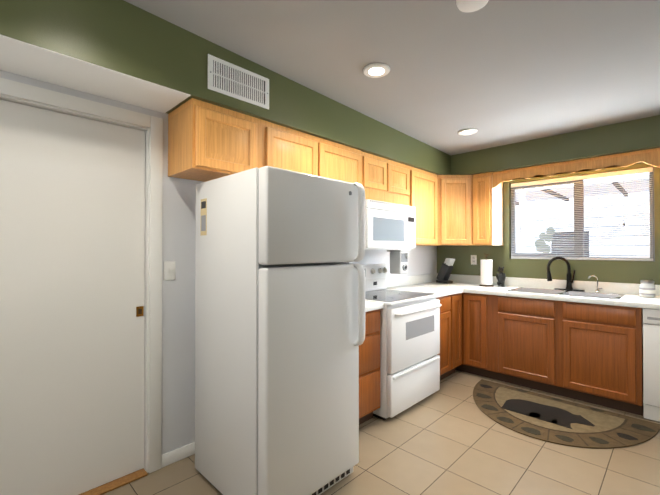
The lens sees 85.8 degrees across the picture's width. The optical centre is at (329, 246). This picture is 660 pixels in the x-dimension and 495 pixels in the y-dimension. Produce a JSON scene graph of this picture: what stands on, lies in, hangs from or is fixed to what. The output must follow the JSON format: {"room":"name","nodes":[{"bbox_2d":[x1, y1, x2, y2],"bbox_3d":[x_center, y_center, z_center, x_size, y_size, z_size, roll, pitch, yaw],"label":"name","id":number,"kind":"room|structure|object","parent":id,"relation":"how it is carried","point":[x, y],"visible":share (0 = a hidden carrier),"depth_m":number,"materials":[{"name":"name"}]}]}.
{"room":"kitchen","nodes":[
{"label":"kitchen","id":0,"kind":"room"},
{"bbox_2d":[0,70,436,454],"bbox_3d":[-0.765,0.037,2.561,0.170,2.620,6.000,0,-1,44],"label":"wall","id":1,"kind":"structure","parent":0,"point":[178,305],"depth_m":2.24,"materials":[{"name":"grey paint"}]},
{"bbox_2d":[0,100,144,494],"bbox_3d":[-1.395,0.316,1.872,0.042,2.020,0.766,0,-1,44],"label":"door leaf","id":2,"kind":"structure","parent":1,"relation":"in","point":[72,246],"depth_m":1.87,"materials":[{"name":"white wood"}]},
{"bbox_2d":[0,78,162,472],"bbox_3d":[-1.403,0.281,1.881,0.165,2.122,0.930,0,-1,44],"label":"door frame","id":3,"kind":"structure","parent":1,"relation":"attached to","point":[43,98],"depth_m":2.12,"materials":[{"name":"white wood"}]},
{"bbox_2d":[79,468,147,494],"bbox_3d":[-1.398,1.335,1.867,0.177,0.012,0.770,0,-1,44],"label":"trim","id":4,"kind":"structure","parent":1,"relation":"attached to","point":[119,482],"depth_m":1.99,"materials":[{"name":"brown wood"}]},
{"bbox_2d":[164,261,174,279],"bbox_3d":[-0.992,0.152,2.199,0.012,0.115,0.070,0,-1,44],"label":"light switch","id":5,"kind":"object","parent":1,"relation":"attached to","point":[169,270],"visible":1,"depth_m":2.20,"materials":[{"name":"white plastic"}]},
{"bbox_2d":[161,442,194,467],"bbox_3d":[-1.396,1.303,1.776,0.012,0.075,3.990,0,-1,44],"label":"baseboard","id":6,"kind":"structure","parent":1,"relation":"attached to","point":[177,454],"depth_m":2.22,"materials":[{"name":"white wood"}]},
{"bbox_2d":[168,98,263,181],"bbox_3d":[-0.717,-0.624,2.232,0.362,0.388,0.448,0,-1,44],"label":"upper cabinet","id":7,"kind":"object","parent":1,"relation":"attached to","point":[207,141],"depth_m":2.08,"materials":[{"name":"brown wood"}]},
{"bbox_2d":[264,120,319,175],"bbox_3d":[-0.385,-0.622,2.570,0.362,0.388,0.500,0,-1,44],"label":"upper cabinet","id":8,"kind":"object","parent":1,"relation":"attached to","point":[286,148],"depth_m":2.44,"materials":[{"name":"brown wood"}]},
{"bbox_2d":[320,138,361,183],"bbox_3d":[-0.029,-0.618,2.933,0.362,0.388,0.516,0,-1,44],"label":"upper cabinet","id":9,"kind":"object","parent":1,"relation":"attached to","point":[338,161],"depth_m":2.79,"materials":[{"name":"brown wood"}]},
{"bbox_2d":[361,151,409,205],"bbox_3d":[0.416,-0.602,3.394,0.352,0.413,0.763,0,-1,44],"label":"upper cabinet","id":10,"kind":"object","parent":1,"relation":"attached to","point":[385,180],"visible":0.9,"depth_m":3.24,"materials":[{"name":"brown wood"}]},
{"bbox_2d":[365,199,415,249],"bbox_3d":[0.437,-0.180,3.371,0.407,0.425,0.756,0,-1,44],"label":"microwave","id":11,"kind":"object","parent":10,"relation":"attached to","point":[390,226],"visible":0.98,"depth_m":3.18,"materials":[{"name":"white"}]},
{"bbox_2d":[387,250,409,273],"bbox_3d":[0.679,0.154,3.501,0.175,0.234,0.165,0,-1,44],"label":"can opener","id":12,"kind":"object","parent":11,"relation":"attached to","point":[398,261],"visible":1,"depth_m":3.45,"materials":[{"name":"white plastic"}]},
{"bbox_2d":[386,273,437,288],"bbox_3d":[0.955,0.401,4.173,0.019,0.100,1.241,0,-1,44],"label":"backsplash","id":13,"kind":"structure","parent":1,"relation":"attached to","point":[392,283],"depth_m":4.10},
{"bbox_2d":[409,166,437,244],"bbox_3d":[0.890,-0.408,3.876,0.352,0.793,0.587,0,-1,44],"label":"upper cabinet","id":14,"kind":"object","parent":1,"relation":"attached to","point":[423,198],"visible":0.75,"depth_m":3.74,"materials":[{"name":"brown wood"}]},
{"bbox_2d":[416,175,483,245],"bbox_3d":[1.401,-0.405,4.214,0.607,0.793,0.607,0,-1,44],"label":"upper cabinet","id":15,"kind":"object","parent":1,"relation":"attached to","point":[455,210],"visible":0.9,"depth_m":3.96,"materials":[{"name":"brown wood"}]},
{"bbox_2d":[0,0,450,174],"bbox_3d":[-0.572,-1.045,2.381,0.369,0.458,5.998,0,-1,44],"label":"soffit","id":16,"kind":"structure","parent":0,"point":[123,51],"depth_m":1.82,"materials":[{"name":"green paint"}]},
{"bbox_2d":[208,54,268,109],"bbox_3d":[-0.540,-0.982,2.144,0.008,0.195,0.417,0,-1,44],"label":"air vent grille","id":17,"kind":"object","parent":16,"relation":"attached to","point":[232,80],"visible":1,"depth_m":2.12,"materials":[{"name":"white metal"}]},
{"bbox_2d":[103,370,659,494],"bbox_3d":[0.724,1.385,1.089,4.300,0.100,6.300,0,-1,44],"label":"floor","id":18,"kind":"structure","parent":0,"point":[449,437],"depth_m":2.21,"materials":[{"name":"tile"}]},
{"bbox_2d":[195,166,364,494],"bbox_3d":[-0.297,0.486,2.080,0.768,1.715,0.668,0,-1,44],"label":"refrigerator","id":19,"kind":"object","parent":18,"relation":"on","point":[279,309],"visible":1,"depth_m":1.81,"materials":[{"name":"white metal"}]},
{"bbox_2d":[359,309,379,424],"bbox_3d":[-0.035,0.914,2.730,0.616,0.869,0.627,0,-1,44],"label":"base cabinet","id":20,"kind":"object","parent":18,"relation":"on","point":[369,375],"visible":0.19,"depth_m":2.64,"materials":[{"name":"brown wood"}]},
{"bbox_2d":[365,301,383,311],"bbox_3d":[-0.031,0.409,2.729,0.632,0.140,0.628,0,-1,44],"label":"countertop","id":21,"kind":"structure","parent":20,"relation":"on","point":[370,306],"depth_m":2.67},
{"bbox_2d":[362,264,441,419],"bbox_3d":[0.517,0.765,3.180,0.725,1.175,0.781,0,-1,44],"label":"range","id":22,"kind":"object","parent":18,"relation":"on","point":[409,348],"visible":0.58,"depth_m":2.90,"materials":[{"name":"white metal"}]},
{"bbox_2d":[410,281,480,371],"bbox_3d":[1.404,0.906,4.191,0.628,0.912,0.617,0,-1,44],"label":"base cabinet","id":23,"kind":"object","parent":18,"relation":"on","point":[456,284],"depth_m":3.78,"materials":[{"name":"brown wood"}]},
{"bbox_2d":[436,293,461,379],"bbox_3d":[0.966,0.923,3.751,0.616,0.869,0.659,0,-1,44],"label":"base cabinet","id":24,"kind":"object","parent":18,"relation":"on","point":[450,353],"visible":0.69,"depth_m":3.59,"materials":[{"name":"brown wood"}]},
{"bbox_2d":[466,285,501,378],"bbox_3d":[1.731,0.903,3.870,0.288,0.912,0.617,0,-1,44],"label":"base cabinet","id":25,"kind":"object","parent":18,"relation":"on","point":[479,306],"depth_m":3.65,"materials":[{"name":"brown wood"}]},
{"bbox_2d":[494,285,569,395],"bbox_3d":[2.038,0.900,3.570,0.570,0.912,0.617,0,-1,44],"label":"base cabinet","id":26,"kind":"object","parent":18,"relation":"on","point":[525,329],"depth_m":3.35,"materials":[{"name":"brown wood"}]},
{"bbox_2d":[473,379,659,448],"bbox_3d":[1.709,1.343,2.823,1.330,0.012,0.875,0,-1,44],"label":"rug","id":27,"kind":"object","parent":18,"relation":"on","point":[546,418],"visible":1,"depth_m":2.73,"materials":[{"name":"brown fabric"}]},
{"bbox_2d":[558,289,645,415],"bbox_3d":[2.440,0.897,3.175,0.556,0.912,0.617,0,-1,44],"label":"base cabinet","id":28,"kind":"object","parent":18,"relation":"on","point":[569,337],"depth_m":2.95,"materials":[{"name":"brown wood"}]},
{"bbox_2d":[410,285,659,308],"bbox_3d":[2.128,0.465,3.476,2.669,0.040,0.632,0,-1,44],"label":"countertop","id":29,"kind":"structure","parent":28,"relation":"on","point":[650,303],"depth_m":3.15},
{"bbox_2d":[436,258,454,283],"bbox_3d":[1.425,0.299,4.369,0.110,0.306,0.214,0,-1,-34],"label":"knife block","id":30,"kind":"object","parent":29,"relation":"on","point":[445,271],"visible":1,"depth_m":4.33,"materials":[{"name":"black plastic"}]},
{"bbox_2d":[479,253,493,286],"bbox_3d":[1.767,0.261,4.012,0.150,0.377,0.150,0,-1,44],"label":"paper towel holder","id":31,"kind":"object","parent":29,"relation":"on","point":[486,273],"visible":1,"depth_m":3.96,"materials":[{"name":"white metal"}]},
{"bbox_2d":[496,267,505,286],"bbox_3d":[1.904,0.339,3.952,0.102,0.220,0.090,0,-1,44],"label":"bear figurine","id":32,"kind":"object","parent":29,"relation":"on","point":[501,276],"visible":1,"depth_m":3.93,"materials":[{"name":"black"}]},
{"bbox_2d":[546,257,601,292],"bbox_3d":[2.389,0.271,3.495,0.412,0.336,0.190,0,-1,44],"label":"faucet","id":33,"kind":"object","parent":29,"relation":"on","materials":[{"name":"black metal"}]},
{"bbox_2d":[639,280,655,297],"bbox_3d":[2.755,0.369,3.084,0.106,0.144,0.106,0,-1,44],"label":"candle jar","id":34,"kind":"object","parent":29,"relation":"on","point":[647,288],"visible":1,"depth_m":3.05,"materials":[{"name":"white glass"}]},
{"bbox_2d":[643,308,659,421],"bbox_3d":[2.857,0.915,2.755,0.616,0.868,0.600,0,-1,44],"label":"dishwasher","id":35,"kind":"object","parent":18,"relation":"on","point":[651,361],"visible":1,"depth_m":2.73,"materials":[{"name":"white metal"}]},
{"bbox_2d":[124,0,659,155],"bbox_3d":[0.724,-1.207,1.112,4.300,0.283,6.300,0,-1,44],"label":"ceiling","id":36,"kind":"structure","parent":0,"point":[495,73],"depth_m":2.11,"materials":[{"name":"paint"}]},
{"bbox_2d":[363,63,389,77],"bbox_3d":[0.299,-1.125,2.280,0.174,0.012,0.174,0,-1,44],"label":"recessed light","id":37,"kind":"object","parent":36,"relation":"in","point":[375,70],"visible":0.98,"depth_m":2.27,"materials":[{"name":"white"}]},
{"bbox_2d":[458,128,477,134],"bbox_3d":[1.295,-1.074,3.342,0.174,0.012,0.174,0,-1,44],"label":"recessed light","id":38,"kind":"object","parent":36,"relation":"in","point":[469,131],"visible":1,"depth_m":3.31,"materials":[{"name":"white"}]},
{"bbox_2d":[456,0,488,12],"bbox_3d":[0.655,-1.126,1.627,0.144,0.034,0.144,0,-1,44],"label":"smoke detector","id":39,"kind":"object","parent":36,"relation":"attached to","point":[468,6],"visible":1,"depth_m":1.64,"materials":[{"name":"white plastic"}]},
{"bbox_2d":[437,162,659,284],"bbox_3d":[2.877,0.044,3.296,4.300,2.620,0.150,0,-1,44],"label":"wall","id":40,"kind":"structure","parent":0,"point":[634,272],"depth_m":3.72,"materials":[{"name":"green paint"}]},
{"bbox_2d":[471,255,476,264],"bbox_3d":[1.739,0.165,4.299,0.070,0.115,0.009,0,-1,44],"label":"electrical outlet","id":41,"kind":"object","parent":40,"relation":"attached to","point":[473,259],"visible":1,"depth_m":4.29,"materials":[{"name":"white plastic"}]},
{"bbox_2d":[473,172,502,244],"bbox_3d":[1.784,-0.406,4.016,0.213,0.793,0.352,0,-1,44],"label":"upper cabinet","id":42,"kind":"object","parent":40,"relation":"attached to","point":[487,214],"visible":0.9,"depth_m":3.90,"materials":[{"name":"brown wood"}]},
{"bbox_2d":[448,274,659,296],"bbox_3d":[2.342,0.397,3.695,2.669,0.100,0.019,0,-1,44],"label":"backsplash","id":43,"kind":"structure","parent":40,"relation":"attached to","point":[610,287],"depth_m":3.67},
{"bbox_2d":[492,148,659,187],"bbox_3d":[2.353,-0.719,3.476,1.359,0.178,0.332,0,-1,44],"label":"valance","id":44,"kind":"object","parent":40,"relation":"attached to","point":[651,157],"visible":1,"depth_m":3.28,"materials":[{"name":"brown wood"}]},
{"bbox_2d":[511,167,654,260],"bbox_3d":[2.518,-0.285,3.651,1.213,0.853,0.050,0,-1,44],"label":"window","id":45,"kind":"structure","parent":40,"relation":"in","point":[581,191],"depth_m":3.61,"materials":[{"name":"grey"}]},
{"bbox_2d":[511,167,652,260],"bbox_3d":[2.480,-0.287,3.612,1.191,0.845,0.040,0,-1,44],"label":"window blind slats","id":46,"kind":"object","parent":45,"relation":"attached to","point":[640,254],"visible":0.88,"depth_m":3.54,"materials":[{"name":"white plastic"}]},
{"bbox_2d":[451,115,659,174],"bbox_3d":[2.827,-1.041,2.990,3.628,0.455,0.369,0,-1,44],"label":"soffit","id":47,"kind":"structure","parent":0,"point":[630,136],"depth_m":3.33,"materials":[{"name":"green paint"}]},
{"label":"outside","id":48,"kind":"structure","parent":0,"visible":0},
{"bbox_2d":[535,228,554,252],"bbox_3d":[3.890,0.523,6.394,0.331,1.715,0.334,0,-1,44],"label":"tree","id":49,"kind":"object","parent":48,"point":[545,240],"visible":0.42,"depth_m":6.34,"materials":[{"name":"grey plant"}]},
{"bbox_2d":[515,172,649,256],"bbox_3d":[6.788,0.257,6.568,9.000,3.250,5.900,0,-1,44],"label":"neighbouring house","id":50,"kind":"structure","parent":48,"point":[623,188],"depth_m":7.31,"materials":[{"name":"white"}]}
]}

